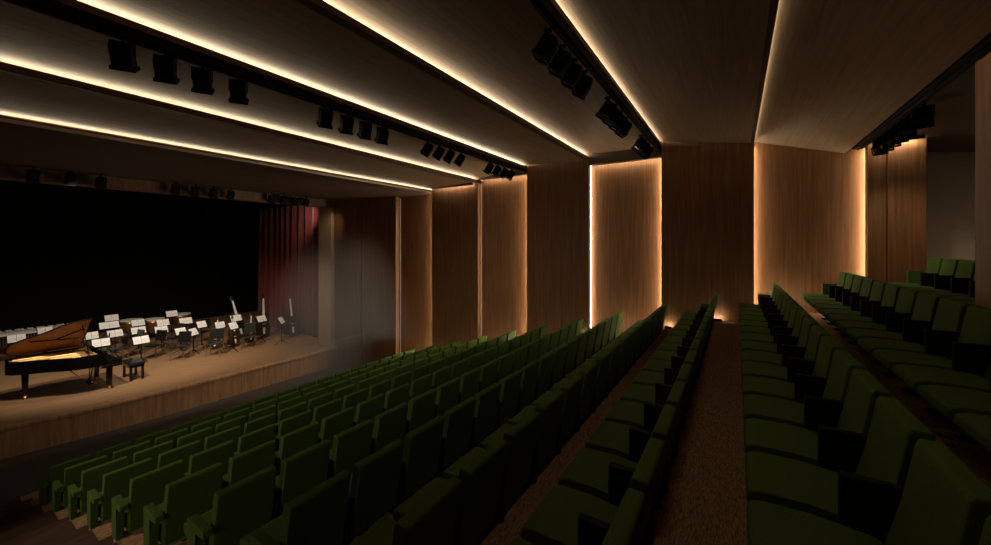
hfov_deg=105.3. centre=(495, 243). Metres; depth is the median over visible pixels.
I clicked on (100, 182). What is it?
spotlight
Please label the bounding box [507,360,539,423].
seat
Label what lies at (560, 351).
seat
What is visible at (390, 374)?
seat
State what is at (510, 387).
seat
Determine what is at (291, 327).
double bass
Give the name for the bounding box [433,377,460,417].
seat
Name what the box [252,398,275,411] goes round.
seat
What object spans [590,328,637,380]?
seat
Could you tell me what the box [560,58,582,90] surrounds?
spotlight
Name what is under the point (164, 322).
music stand
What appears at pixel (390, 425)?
seat
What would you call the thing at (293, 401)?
seat
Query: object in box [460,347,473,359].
seat
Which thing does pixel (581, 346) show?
seat
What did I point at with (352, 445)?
seat
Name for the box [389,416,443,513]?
seat
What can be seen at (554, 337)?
seat
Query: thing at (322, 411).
seat
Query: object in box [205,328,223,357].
chair
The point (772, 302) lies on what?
seat
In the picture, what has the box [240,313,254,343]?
cello
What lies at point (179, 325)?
chair
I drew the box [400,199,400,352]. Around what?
strip light
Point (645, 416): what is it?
seat
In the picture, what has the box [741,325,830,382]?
seat
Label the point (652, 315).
seat
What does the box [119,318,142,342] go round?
kettledrum
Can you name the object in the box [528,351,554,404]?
seat
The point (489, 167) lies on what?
spotlight
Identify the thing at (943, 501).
seat
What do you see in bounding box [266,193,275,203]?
spotlight
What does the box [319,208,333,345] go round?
trim
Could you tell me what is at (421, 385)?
seat
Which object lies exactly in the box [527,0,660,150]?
bar
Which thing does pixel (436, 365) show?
seat
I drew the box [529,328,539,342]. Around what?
seat
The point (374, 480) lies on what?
seat
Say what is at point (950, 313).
seat
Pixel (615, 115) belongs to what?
spotlight
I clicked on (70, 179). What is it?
spotlight
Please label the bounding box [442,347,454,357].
seat
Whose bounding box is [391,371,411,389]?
seat
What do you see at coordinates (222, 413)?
seat
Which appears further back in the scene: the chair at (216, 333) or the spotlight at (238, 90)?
the chair at (216, 333)
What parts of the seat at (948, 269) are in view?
seat, armrest, backrest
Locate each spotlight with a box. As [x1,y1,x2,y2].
[26,167,40,182]
[63,171,76,185]
[94,174,106,188]
[107,39,140,72]
[152,54,179,84]
[169,182,180,194]
[189,185,199,196]
[191,66,214,94]
[208,187,217,198]
[225,188,234,199]
[228,78,248,104]
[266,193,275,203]
[279,194,287,204]
[290,196,298,205]
[301,197,309,206]
[316,107,332,129]
[338,114,353,134]
[357,121,371,139]
[374,126,388,144]
[420,142,432,157]
[432,146,444,160]
[443,149,454,163]
[454,153,465,166]
[483,162,493,174]
[491,165,501,176]
[498,167,508,178]
[506,169,515,180]
[531,27,558,66]
[547,44,571,79]
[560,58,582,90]
[572,70,592,100]
[595,96,615,121]
[602,104,621,127]
[608,111,626,133]
[614,117,631,137]
[631,134,646,152]
[636,139,649,156]
[639,143,653,158]
[871,139,888,155]
[876,134,894,152]
[882,130,901,148]
[889,124,908,143]
[896,114,917,139]
[911,102,934,129]
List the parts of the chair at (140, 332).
backrest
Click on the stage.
(58, 408)
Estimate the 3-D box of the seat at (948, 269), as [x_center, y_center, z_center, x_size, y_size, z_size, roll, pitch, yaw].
[6.482,0.645,5.685,0.631,0.848,0.486,0,0,33]
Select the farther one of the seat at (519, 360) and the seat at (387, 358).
the seat at (387, 358)
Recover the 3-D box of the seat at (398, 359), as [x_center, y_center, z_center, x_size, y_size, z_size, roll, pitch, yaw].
[-3.017,3.582,10.578,0.631,0.848,0.486,0,0,33]
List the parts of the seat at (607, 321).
armrest, backrest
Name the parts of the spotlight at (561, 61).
colour frame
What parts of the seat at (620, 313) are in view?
backrest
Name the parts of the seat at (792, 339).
seat, armrest, backrest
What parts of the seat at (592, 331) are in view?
backrest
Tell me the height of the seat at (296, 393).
0.848 m
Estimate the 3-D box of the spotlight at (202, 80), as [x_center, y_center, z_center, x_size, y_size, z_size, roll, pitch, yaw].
[-3.342,-1.879,4.311,0.193,0.341,0.256,0,0,-29]
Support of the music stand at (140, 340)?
on the stage
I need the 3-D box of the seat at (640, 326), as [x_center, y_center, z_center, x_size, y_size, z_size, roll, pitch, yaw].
[2.063,1.713,6.175,0.631,0.848,0.486,0,0,33]
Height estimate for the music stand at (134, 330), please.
0.917 m
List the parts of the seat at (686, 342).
seat, armrest, backrest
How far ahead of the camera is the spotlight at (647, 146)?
7.75 m
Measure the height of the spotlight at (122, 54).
0.341 m
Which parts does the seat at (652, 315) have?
seat, armrest, backrest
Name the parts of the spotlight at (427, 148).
colour frame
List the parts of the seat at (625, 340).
seat, armrest, backrest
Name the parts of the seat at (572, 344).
armrest, backrest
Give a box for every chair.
[98,333,109,352]
[106,332,129,358]
[121,329,144,358]
[143,330,167,359]
[164,323,185,349]
[169,331,191,361]
[192,319,210,343]
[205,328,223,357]
[241,322,255,349]
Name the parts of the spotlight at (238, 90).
colour frame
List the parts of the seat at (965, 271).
seat, armrest, backrest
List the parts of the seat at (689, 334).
seat, armrest, backrest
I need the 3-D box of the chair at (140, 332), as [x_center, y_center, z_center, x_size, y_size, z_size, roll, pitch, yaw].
[-12.891,3.554,13.455,0.434,0.925,0.494,0,0,21]
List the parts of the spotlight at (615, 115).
colour frame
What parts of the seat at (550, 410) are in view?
seat, armrest, backrest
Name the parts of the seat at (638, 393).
seat, armrest, backrest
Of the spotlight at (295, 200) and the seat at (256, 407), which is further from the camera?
the spotlight at (295, 200)
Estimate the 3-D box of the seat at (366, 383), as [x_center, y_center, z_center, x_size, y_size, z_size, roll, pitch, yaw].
[-2.733,3.048,7.488,0.631,0.848,0.486,0,0,33]
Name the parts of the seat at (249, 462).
armrest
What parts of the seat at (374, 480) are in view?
armrest, seat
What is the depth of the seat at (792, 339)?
4.20 m
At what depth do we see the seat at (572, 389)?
3.55 m
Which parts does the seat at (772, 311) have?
seat, armrest, backrest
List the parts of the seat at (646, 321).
seat, armrest, backrest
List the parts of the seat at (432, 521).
seat, backrest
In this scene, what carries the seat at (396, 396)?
on the floor at (705, 502)
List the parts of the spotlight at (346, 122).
colour frame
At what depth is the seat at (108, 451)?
6.37 m
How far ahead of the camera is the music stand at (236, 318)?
15.50 m
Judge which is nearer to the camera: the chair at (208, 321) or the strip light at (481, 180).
the strip light at (481, 180)
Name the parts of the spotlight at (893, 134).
colour frame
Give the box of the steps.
[0,497,117,544]
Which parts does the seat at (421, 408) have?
armrest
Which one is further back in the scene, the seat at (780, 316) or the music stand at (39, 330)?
the music stand at (39, 330)
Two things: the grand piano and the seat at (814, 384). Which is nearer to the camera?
the seat at (814, 384)
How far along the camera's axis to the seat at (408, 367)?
8.14 m
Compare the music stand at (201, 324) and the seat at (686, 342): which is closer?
the seat at (686, 342)
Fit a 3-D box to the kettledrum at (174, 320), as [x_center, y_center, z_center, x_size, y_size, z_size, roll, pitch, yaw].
[-14.247,3.579,17.089,0.760,0.872,0.760,0,0,33]
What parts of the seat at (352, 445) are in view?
armrest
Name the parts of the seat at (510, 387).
armrest, backrest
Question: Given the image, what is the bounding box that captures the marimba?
[0,323,83,346]
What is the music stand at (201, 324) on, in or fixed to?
on the stage
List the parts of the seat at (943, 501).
seat, backrest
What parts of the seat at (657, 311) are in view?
armrest, backrest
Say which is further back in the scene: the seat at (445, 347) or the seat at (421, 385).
the seat at (445, 347)
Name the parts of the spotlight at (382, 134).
colour frame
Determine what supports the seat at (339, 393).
on the floor at (705, 502)
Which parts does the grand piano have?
leg, lid, iron plate, leg, leg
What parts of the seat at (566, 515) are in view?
seat, armrest, backrest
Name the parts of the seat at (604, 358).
seat, armrest, backrest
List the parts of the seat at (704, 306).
seat, armrest, panel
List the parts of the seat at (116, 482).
panel, seat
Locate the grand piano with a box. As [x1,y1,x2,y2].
[4,318,121,398]
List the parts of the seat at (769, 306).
seat, armrest, backrest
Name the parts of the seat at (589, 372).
seat, armrest, backrest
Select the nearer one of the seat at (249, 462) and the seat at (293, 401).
the seat at (249, 462)
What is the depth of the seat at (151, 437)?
6.81 m
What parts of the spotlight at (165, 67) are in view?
colour frame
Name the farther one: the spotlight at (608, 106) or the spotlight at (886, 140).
the spotlight at (886, 140)
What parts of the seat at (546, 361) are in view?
armrest, backrest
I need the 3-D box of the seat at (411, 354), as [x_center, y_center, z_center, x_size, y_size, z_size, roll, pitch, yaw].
[-2.753,3.582,10.991,0.631,0.848,0.486,0,0,33]
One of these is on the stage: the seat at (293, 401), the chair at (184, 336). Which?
the chair at (184, 336)
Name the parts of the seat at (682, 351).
seat, armrest, backrest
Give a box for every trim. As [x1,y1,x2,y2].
[0,165,336,207]
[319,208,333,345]
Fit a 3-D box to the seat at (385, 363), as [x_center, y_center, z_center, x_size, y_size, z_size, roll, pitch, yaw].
[-3.280,3.582,10.164,0.631,0.848,0.486,0,0,33]
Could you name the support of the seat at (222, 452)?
on the floor at (705, 502)
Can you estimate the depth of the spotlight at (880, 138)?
6.20 m
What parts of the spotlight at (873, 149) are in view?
colour frame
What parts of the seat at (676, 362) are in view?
seat, armrest, backrest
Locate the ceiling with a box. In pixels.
[0,0,990,200]
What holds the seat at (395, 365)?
on the floor at (705, 502)
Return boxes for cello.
[207,317,220,349]
[226,316,239,346]
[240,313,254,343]
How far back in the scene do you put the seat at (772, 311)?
5.85 m
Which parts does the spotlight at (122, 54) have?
colour frame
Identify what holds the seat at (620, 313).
on the floor at (705, 502)
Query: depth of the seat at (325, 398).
6.47 m
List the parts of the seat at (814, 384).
seat, armrest, backrest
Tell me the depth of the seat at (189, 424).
7.23 m
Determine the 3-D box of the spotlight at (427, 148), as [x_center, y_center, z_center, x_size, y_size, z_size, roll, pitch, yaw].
[-1.351,-1.879,7.429,0.256,0.341,0.193,0,0,-10]
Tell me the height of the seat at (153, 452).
0.848 m
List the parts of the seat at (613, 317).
backrest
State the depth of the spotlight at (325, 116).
5.54 m
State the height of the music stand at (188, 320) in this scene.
1.047 m
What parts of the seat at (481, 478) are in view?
seat, armrest, backrest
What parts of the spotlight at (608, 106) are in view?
colour frame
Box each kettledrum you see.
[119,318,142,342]
[145,317,164,334]
[170,312,190,330]
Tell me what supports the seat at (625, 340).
on the floor at (705, 502)
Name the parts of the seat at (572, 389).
seat, armrest, backrest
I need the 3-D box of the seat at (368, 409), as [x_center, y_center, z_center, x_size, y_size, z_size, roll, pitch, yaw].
[-1.922,2.514,5.226,0.631,0.848,0.486,0,0,33]
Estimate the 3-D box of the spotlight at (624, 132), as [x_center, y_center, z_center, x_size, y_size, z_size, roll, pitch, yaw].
[2.191,-2.004,6.476,0.256,0.341,0.193,0,0,-8]
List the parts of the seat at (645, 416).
seat, armrest, backrest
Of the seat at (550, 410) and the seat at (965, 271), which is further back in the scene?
the seat at (965, 271)
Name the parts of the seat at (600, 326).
backrest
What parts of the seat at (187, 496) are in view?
panel, seat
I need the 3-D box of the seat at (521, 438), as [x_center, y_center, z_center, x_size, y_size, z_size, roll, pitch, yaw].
[-0.046,1.713,2.867,0.631,0.848,0.486,0,0,33]
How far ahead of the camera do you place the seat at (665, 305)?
8.10 m
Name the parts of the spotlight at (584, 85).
colour frame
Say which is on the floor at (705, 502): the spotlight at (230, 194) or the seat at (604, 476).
the seat at (604, 476)
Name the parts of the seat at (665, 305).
backrest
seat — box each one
[39,454,89,506]
[52,455,106,512]
[68,456,127,520]
[87,457,152,529]
[95,440,130,461]
[112,440,149,465]
[112,459,183,542]
[133,440,172,469]
[135,429,166,446]
[143,462,223,544]
[152,440,200,473]
[154,428,187,448]
[170,419,198,433]
[177,427,211,451]
[183,440,233,476]
[183,465,276,544]
[191,417,220,434]
[201,409,226,422]
[204,425,240,452]
[215,415,245,435]
[222,440,275,488]
[223,407,249,421]
[229,401,252,412]
[233,424,275,455]
[240,470,350,544]
[244,413,275,434]
[248,405,275,421]
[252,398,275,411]
[255,394,275,404]
[271,439,330,520]
[274,422,318,475]
[275,395,302,423]
[275,401,306,434]
[275,410,311,451]
[276,387,296,407]
[276,391,298,413]
[298,381,315,395]
[301,384,320,401]
[303,387,325,410]
[307,392,332,420]
[311,398,341,432]
[317,375,333,387]
[317,406,354,448]
[321,377,339,392]
[327,380,346,400]
[327,419,373,479]
[333,383,356,407]
[334,370,349,379]
[340,371,356,385]
[341,388,368,415]
[342,439,403,544]
[348,373,365,390]
[349,477,461,544]
[350,365,364,374]
[353,394,384,427]
[357,376,376,395]
[358,366,372,376]
[365,360,378,368]
[366,367,383,379]
[368,379,391,402]
[370,402,407,454]
[373,361,387,371]
[377,369,395,383]
[379,356,391,362]
[383,362,398,372]
[383,383,410,411]
[388,356,401,364]
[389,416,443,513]
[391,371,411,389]
[392,352,403,359]
[393,438,506,544]
[396,363,412,375]
[399,357,413,366]
[402,352,413,359]
[403,349,414,354]
[404,389,436,436]
[409,374,432,399]
[411,364,429,380]
[412,357,427,369]
[413,352,426,361]
[414,348,425,355]
[426,345,436,351]
[427,348,438,356]
[428,352,441,363]
[429,357,445,373]
[430,397,475,480]
[431,365,451,388]
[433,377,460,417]
[439,344,449,351]
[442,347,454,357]
[442,411,539,529]
[445,352,460,366]
[450,340,460,347]
[450,358,468,379]
[454,343,466,352]
[457,367,480,404]
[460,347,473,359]
[462,382,501,455]
[466,339,476,348]
[468,352,483,371]
[473,342,485,354]
[477,335,486,343]
[478,359,498,392]
[479,390,564,492]
[483,346,497,363]
[485,338,496,349]
[488,370,521,435]
[496,334,506,345]
[496,341,509,358]
[496,351,513,382]
[506,330,515,340]
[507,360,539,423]
[508,336,520,352]
[508,374,583,464]
[509,488,644,544]
[511,345,527,373]
[519,332,530,346]
[520,438,664,544]
[525,339,539,364]
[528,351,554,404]
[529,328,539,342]
[531,361,598,442]
[537,334,550,358]
[539,324,548,337]
[543,344,567,392]
[548,329,559,351]
[550,351,611,423]
[556,337,578,382]
[557,325,568,346]
[558,404,676,544]
[565,342,621,408]
[566,321,576,341]
[568,331,587,373]
[574,318,583,336]
[578,326,596,365]
[578,334,630,393]
[585,381,685,509]
[588,322,604,358]
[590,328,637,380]
[595,318,610,352]
[600,322,644,370]
[603,314,617,346]
[604,363,691,473]
[608,317,650,362]
[610,311,622,341]
[616,313,655,352]
[620,350,696,442]
[623,309,659,346]
[629,306,663,340]
[632,339,700,414]
[634,303,667,335]
[641,330,704,397]
[650,323,706,381]
[656,317,709,370]
[662,312,711,360]
[667,307,712,350]
[672,303,714,343]
[676,300,715,336]
[679,296,716,330]
[682,294,717,325]
[739,283,779,307]
[739,286,782,311]
[739,288,785,316]
[739,291,788,322]
[739,295,792,327]
[740,299,797,335]
[740,304,803,343]
[740,309,811,353]
[741,316,819,366]
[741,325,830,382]
[742,336,845,403]
[742,350,864,431]
[743,369,892,473]
[745,396,935,543]
[746,439,990,544]
[801,271,848,319]
[804,273,856,324]
[809,275,867,330]
[814,278,875,336]
[820,280,890,344]
[827,284,906,353]
[835,287,922,364]
[845,292,946,378]
[857,298,974,394]
[872,305,990,416]
[888,258,946,286]
[891,358,990,444]
[900,259,961,290]
[912,260,974,294]
[917,385,990,423]
[923,274,974,296]
[939,295,974,300]
[953,413,990,453]
[959,300,974,303]
[978,515,990,544]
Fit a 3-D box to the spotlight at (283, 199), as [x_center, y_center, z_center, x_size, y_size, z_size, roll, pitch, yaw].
[-7.256,-1.524,12.928,0.256,0.341,0.193,0,0,33]
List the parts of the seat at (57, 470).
panel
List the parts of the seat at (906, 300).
seat, armrest, backrest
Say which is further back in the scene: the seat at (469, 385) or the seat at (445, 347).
the seat at (445, 347)
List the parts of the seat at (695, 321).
seat, armrest, backrest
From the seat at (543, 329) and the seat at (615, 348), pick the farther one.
the seat at (543, 329)
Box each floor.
[0,364,351,502]
[20,312,990,544]
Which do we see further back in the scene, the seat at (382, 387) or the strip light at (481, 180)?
the strip light at (481, 180)
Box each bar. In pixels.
[1,0,525,172]
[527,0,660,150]
[852,32,990,149]
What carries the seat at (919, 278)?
on the floor at (705, 502)
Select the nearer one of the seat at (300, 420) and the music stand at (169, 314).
the seat at (300, 420)
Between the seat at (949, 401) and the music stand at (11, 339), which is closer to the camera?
the seat at (949, 401)
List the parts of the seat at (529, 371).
armrest, backrest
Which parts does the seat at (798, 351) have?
seat, armrest, backrest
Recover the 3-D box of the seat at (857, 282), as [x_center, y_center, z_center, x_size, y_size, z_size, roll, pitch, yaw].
[5.300,0.912,5.857,0.631,0.848,0.486,0,0,33]
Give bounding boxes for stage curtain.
[258,206,318,338]
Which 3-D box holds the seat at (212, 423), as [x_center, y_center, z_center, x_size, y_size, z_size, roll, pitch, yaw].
[-5.390,3.582,6.855,0.631,0.848,0.486,0,0,33]
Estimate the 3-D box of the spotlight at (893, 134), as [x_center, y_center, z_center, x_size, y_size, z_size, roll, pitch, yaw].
[6.064,-1.689,5.673,0.256,0.341,0.193,0,0,-36]
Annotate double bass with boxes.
[228,296,244,336]
[254,294,270,335]
[280,294,298,337]
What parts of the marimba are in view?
frame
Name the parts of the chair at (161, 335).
seat, backrest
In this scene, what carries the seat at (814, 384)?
on the floor at (705, 502)
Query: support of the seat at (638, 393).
on the floor at (705, 502)
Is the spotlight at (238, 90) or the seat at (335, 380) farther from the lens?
the seat at (335, 380)
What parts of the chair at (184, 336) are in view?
seat, backrest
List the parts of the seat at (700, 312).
seat, armrest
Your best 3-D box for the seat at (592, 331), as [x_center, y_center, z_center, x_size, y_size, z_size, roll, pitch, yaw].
[1.526,1.980,7.100,0.631,0.848,0.486,0,0,33]
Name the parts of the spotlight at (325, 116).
colour frame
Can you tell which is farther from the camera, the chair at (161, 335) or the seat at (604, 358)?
the chair at (161, 335)
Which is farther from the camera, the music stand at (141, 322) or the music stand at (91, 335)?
the music stand at (141, 322)
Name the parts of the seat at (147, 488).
panel, seat, backrest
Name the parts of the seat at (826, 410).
seat, armrest, backrest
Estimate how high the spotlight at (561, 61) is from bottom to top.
0.341 m
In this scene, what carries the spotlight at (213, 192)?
attached to the ceiling
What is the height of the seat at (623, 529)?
0.848 m
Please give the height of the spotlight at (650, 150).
0.341 m
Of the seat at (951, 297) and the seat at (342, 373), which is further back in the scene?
the seat at (342, 373)
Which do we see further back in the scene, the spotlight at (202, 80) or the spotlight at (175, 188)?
the spotlight at (175, 188)
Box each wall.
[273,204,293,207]
[334,135,925,367]
[926,152,974,268]
[975,49,990,308]
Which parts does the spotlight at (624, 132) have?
colour frame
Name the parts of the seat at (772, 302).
seat, armrest, backrest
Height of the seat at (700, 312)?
0.848 m
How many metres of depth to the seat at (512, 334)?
10.10 m
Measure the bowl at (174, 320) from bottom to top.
0.580 m
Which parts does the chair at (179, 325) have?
seat, backrest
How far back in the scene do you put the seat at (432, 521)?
1.95 m
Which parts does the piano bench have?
leg, leg, leg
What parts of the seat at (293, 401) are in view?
backrest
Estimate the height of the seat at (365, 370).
0.848 m
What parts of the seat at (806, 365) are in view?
seat, armrest, backrest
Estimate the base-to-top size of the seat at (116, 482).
0.848 m
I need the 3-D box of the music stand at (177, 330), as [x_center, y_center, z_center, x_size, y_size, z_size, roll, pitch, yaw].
[-11.529,3.553,13.883,0.379,0.917,0.430,0,0,27]
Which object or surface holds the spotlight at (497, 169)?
hanging from the bar at (49, 8)
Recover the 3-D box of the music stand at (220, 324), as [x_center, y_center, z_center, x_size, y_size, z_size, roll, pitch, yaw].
[-10.863,3.553,14.946,0.379,0.917,0.430,0,0,33]
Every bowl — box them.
[120,322,139,332]
[170,314,190,326]
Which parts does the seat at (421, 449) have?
armrest, backrest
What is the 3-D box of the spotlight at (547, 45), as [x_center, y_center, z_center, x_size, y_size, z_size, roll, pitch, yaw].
[0.504,-2.004,3.835,0.256,0.341,0.193,0,0,15]
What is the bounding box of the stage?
[0,311,337,459]
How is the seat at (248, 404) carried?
on the floor at (705, 502)
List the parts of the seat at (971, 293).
seat, armrest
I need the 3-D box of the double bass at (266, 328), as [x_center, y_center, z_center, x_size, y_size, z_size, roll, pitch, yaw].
[-10.021,3.084,16.125,0.492,1.900,0.666,0,0,24]
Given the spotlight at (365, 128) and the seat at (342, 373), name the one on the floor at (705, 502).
the seat at (342, 373)
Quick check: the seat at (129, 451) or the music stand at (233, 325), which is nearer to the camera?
the seat at (129, 451)
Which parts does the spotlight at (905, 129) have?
colour frame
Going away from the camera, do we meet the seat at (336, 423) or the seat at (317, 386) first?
the seat at (336, 423)
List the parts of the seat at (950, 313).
seat, armrest, backrest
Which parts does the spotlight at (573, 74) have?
colour frame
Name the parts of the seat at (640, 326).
seat, armrest, backrest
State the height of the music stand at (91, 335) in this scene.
0.917 m
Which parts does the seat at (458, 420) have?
armrest, backrest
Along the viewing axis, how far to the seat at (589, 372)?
3.97 m
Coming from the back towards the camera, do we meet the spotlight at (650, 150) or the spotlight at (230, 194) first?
the spotlight at (230, 194)
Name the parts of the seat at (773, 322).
seat, armrest, backrest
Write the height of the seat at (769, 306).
0.848 m
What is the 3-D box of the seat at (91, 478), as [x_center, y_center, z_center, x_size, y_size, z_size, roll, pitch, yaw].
[-5.386,3.315,5.094,0.631,0.848,0.509,0,0,33]
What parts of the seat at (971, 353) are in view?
seat, backrest, armrest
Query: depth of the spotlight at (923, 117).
4.92 m
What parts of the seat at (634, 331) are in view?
seat, armrest, backrest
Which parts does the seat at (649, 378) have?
seat, armrest, backrest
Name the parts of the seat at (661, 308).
armrest, backrest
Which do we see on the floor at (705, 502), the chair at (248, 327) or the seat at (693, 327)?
the seat at (693, 327)
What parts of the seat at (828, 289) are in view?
seat, panel, armrest, backrest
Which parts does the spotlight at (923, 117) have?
colour frame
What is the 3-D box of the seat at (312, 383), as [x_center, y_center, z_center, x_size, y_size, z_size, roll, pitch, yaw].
[-4.873,3.849,9.434,0.631,0.848,0.486,0,0,33]
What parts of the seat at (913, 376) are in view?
seat, backrest, armrest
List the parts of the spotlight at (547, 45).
colour frame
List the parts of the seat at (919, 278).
seat, panel, armrest, backrest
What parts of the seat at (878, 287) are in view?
seat, armrest, backrest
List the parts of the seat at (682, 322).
seat, armrest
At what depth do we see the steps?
4.84 m
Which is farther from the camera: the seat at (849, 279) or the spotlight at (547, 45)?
the seat at (849, 279)
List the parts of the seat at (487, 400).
armrest, backrest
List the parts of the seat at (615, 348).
seat, armrest, backrest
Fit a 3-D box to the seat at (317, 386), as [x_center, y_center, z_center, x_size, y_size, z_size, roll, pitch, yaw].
[-4.335,3.582,8.510,0.631,0.848,0.486,0,0,33]
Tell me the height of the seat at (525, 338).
0.848 m
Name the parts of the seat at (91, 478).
panel, seat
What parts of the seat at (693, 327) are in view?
seat, armrest, backrest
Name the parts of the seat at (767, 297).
seat, panel, armrest, backrest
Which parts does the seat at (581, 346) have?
armrest, backrest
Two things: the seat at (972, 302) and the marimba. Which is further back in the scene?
the marimba
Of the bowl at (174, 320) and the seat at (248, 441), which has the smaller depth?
the seat at (248, 441)
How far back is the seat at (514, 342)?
8.36 m
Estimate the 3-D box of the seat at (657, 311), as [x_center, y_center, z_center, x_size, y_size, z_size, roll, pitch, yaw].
[2.854,1.713,7.416,0.631,0.848,0.486,0,0,33]
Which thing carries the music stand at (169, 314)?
on the stage
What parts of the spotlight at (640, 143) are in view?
colour frame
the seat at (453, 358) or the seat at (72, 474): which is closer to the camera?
the seat at (72, 474)
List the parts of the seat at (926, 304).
seat, armrest, backrest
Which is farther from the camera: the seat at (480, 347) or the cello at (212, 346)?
the cello at (212, 346)
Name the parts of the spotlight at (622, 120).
colour frame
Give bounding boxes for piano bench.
[122,357,144,381]
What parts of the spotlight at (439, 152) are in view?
colour frame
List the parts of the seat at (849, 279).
seat, armrest, backrest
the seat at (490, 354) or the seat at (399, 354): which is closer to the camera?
the seat at (490, 354)
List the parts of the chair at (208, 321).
backrest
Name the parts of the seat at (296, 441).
armrest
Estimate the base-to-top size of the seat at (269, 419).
0.848 m
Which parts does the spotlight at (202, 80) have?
colour frame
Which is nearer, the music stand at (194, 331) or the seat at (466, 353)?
the seat at (466, 353)
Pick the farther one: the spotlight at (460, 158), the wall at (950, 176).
the spotlight at (460, 158)
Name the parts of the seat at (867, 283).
seat, armrest, backrest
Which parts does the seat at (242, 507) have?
seat, panel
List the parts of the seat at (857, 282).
seat, armrest, backrest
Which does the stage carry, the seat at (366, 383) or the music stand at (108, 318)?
the music stand at (108, 318)
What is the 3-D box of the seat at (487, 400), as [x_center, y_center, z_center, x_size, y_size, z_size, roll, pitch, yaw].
[-0.320,1.980,4.205,0.631,0.848,0.486,0,0,33]
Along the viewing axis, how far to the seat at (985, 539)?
1.05 m
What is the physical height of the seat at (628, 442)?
0.848 m
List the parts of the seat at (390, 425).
armrest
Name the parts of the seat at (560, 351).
armrest, backrest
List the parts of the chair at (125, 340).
seat, backrest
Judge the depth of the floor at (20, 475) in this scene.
9.10 m
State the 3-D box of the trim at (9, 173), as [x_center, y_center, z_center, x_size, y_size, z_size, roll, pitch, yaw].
[-10.692,-2.260,8.388,0.450,1.680,16.650,0,0,33]
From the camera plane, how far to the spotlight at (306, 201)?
13.54 m
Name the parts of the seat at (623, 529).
seat, backrest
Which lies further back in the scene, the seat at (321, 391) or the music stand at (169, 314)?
the music stand at (169, 314)
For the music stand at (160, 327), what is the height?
0.917 m
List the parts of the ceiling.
panel, panel, panel, panel, panel, panel, panel, panel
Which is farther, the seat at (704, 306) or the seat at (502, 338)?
the seat at (502, 338)
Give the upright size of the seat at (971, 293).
0.848 m
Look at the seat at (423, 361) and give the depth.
8.54 m
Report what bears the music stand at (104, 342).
on the stage
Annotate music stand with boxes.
[6,334,26,356]
[36,326,52,352]
[84,331,99,340]
[91,338,110,368]
[98,321,119,351]
[104,314,119,345]
[106,329,123,356]
[130,319,145,346]
[130,326,147,352]
[131,335,150,361]
[153,325,169,351]
[156,319,169,344]
[165,310,178,339]
[172,327,186,353]
[178,317,192,343]
[185,328,200,354]
[195,321,207,347]
[214,321,225,345]
[225,322,238,352]
[229,314,242,322]
[256,315,266,341]
[275,317,286,344]
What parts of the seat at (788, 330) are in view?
seat, armrest, backrest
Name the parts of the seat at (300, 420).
armrest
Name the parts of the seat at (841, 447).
seat, armrest, backrest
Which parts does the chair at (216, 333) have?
seat, backrest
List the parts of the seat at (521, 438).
seat, armrest, backrest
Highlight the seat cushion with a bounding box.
[122,357,144,365]
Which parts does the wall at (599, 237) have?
wall panel, wall panel, wall panel, wall panel, wall panel, wall panel, wall panel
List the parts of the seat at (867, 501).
seat, armrest, backrest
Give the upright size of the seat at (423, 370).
0.848 m
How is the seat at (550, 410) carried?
on the floor at (705, 502)
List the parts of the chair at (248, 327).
seat, backrest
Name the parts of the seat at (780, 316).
seat, armrest, backrest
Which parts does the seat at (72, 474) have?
panel, seat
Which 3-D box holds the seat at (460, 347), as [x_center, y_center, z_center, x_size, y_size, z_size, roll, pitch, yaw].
[-1.151,3.048,9.970,0.631,0.848,0.486,0,0,33]
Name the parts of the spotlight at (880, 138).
colour frame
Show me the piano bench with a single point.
(136, 362)
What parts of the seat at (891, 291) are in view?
seat, armrest, backrest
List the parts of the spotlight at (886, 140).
colour frame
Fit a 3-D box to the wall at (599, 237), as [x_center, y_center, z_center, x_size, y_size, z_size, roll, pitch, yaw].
[0.458,1.050,10.791,16.170,8.000,0.610,0,0,33]
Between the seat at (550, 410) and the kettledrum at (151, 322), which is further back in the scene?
the kettledrum at (151, 322)
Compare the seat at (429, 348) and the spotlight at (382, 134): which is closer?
the spotlight at (382, 134)
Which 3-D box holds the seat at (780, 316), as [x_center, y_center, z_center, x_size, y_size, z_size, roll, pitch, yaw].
[3.958,1.179,5.549,0.631,0.848,0.486,0,0,33]
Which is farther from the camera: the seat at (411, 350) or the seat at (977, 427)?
the seat at (411, 350)
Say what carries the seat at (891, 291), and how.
on the floor at (705, 502)
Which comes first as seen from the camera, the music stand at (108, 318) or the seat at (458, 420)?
the seat at (458, 420)
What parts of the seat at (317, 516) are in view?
seat, panel, backrest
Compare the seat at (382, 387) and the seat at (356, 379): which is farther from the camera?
the seat at (356, 379)
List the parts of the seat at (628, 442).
seat, armrest, backrest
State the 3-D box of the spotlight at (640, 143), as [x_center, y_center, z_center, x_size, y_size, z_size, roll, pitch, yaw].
[2.863,-2.004,7.530,0.256,0.341,0.193,0,0,-8]
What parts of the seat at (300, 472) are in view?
armrest, seat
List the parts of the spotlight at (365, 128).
colour frame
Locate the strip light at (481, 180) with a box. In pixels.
[481,180,481,336]
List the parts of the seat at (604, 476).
seat, armrest, backrest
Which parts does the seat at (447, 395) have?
armrest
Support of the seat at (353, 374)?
on the floor at (705, 502)
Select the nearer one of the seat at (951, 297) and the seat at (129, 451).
the seat at (951, 297)
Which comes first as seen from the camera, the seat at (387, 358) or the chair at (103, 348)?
the seat at (387, 358)
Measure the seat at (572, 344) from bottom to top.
0.848 m

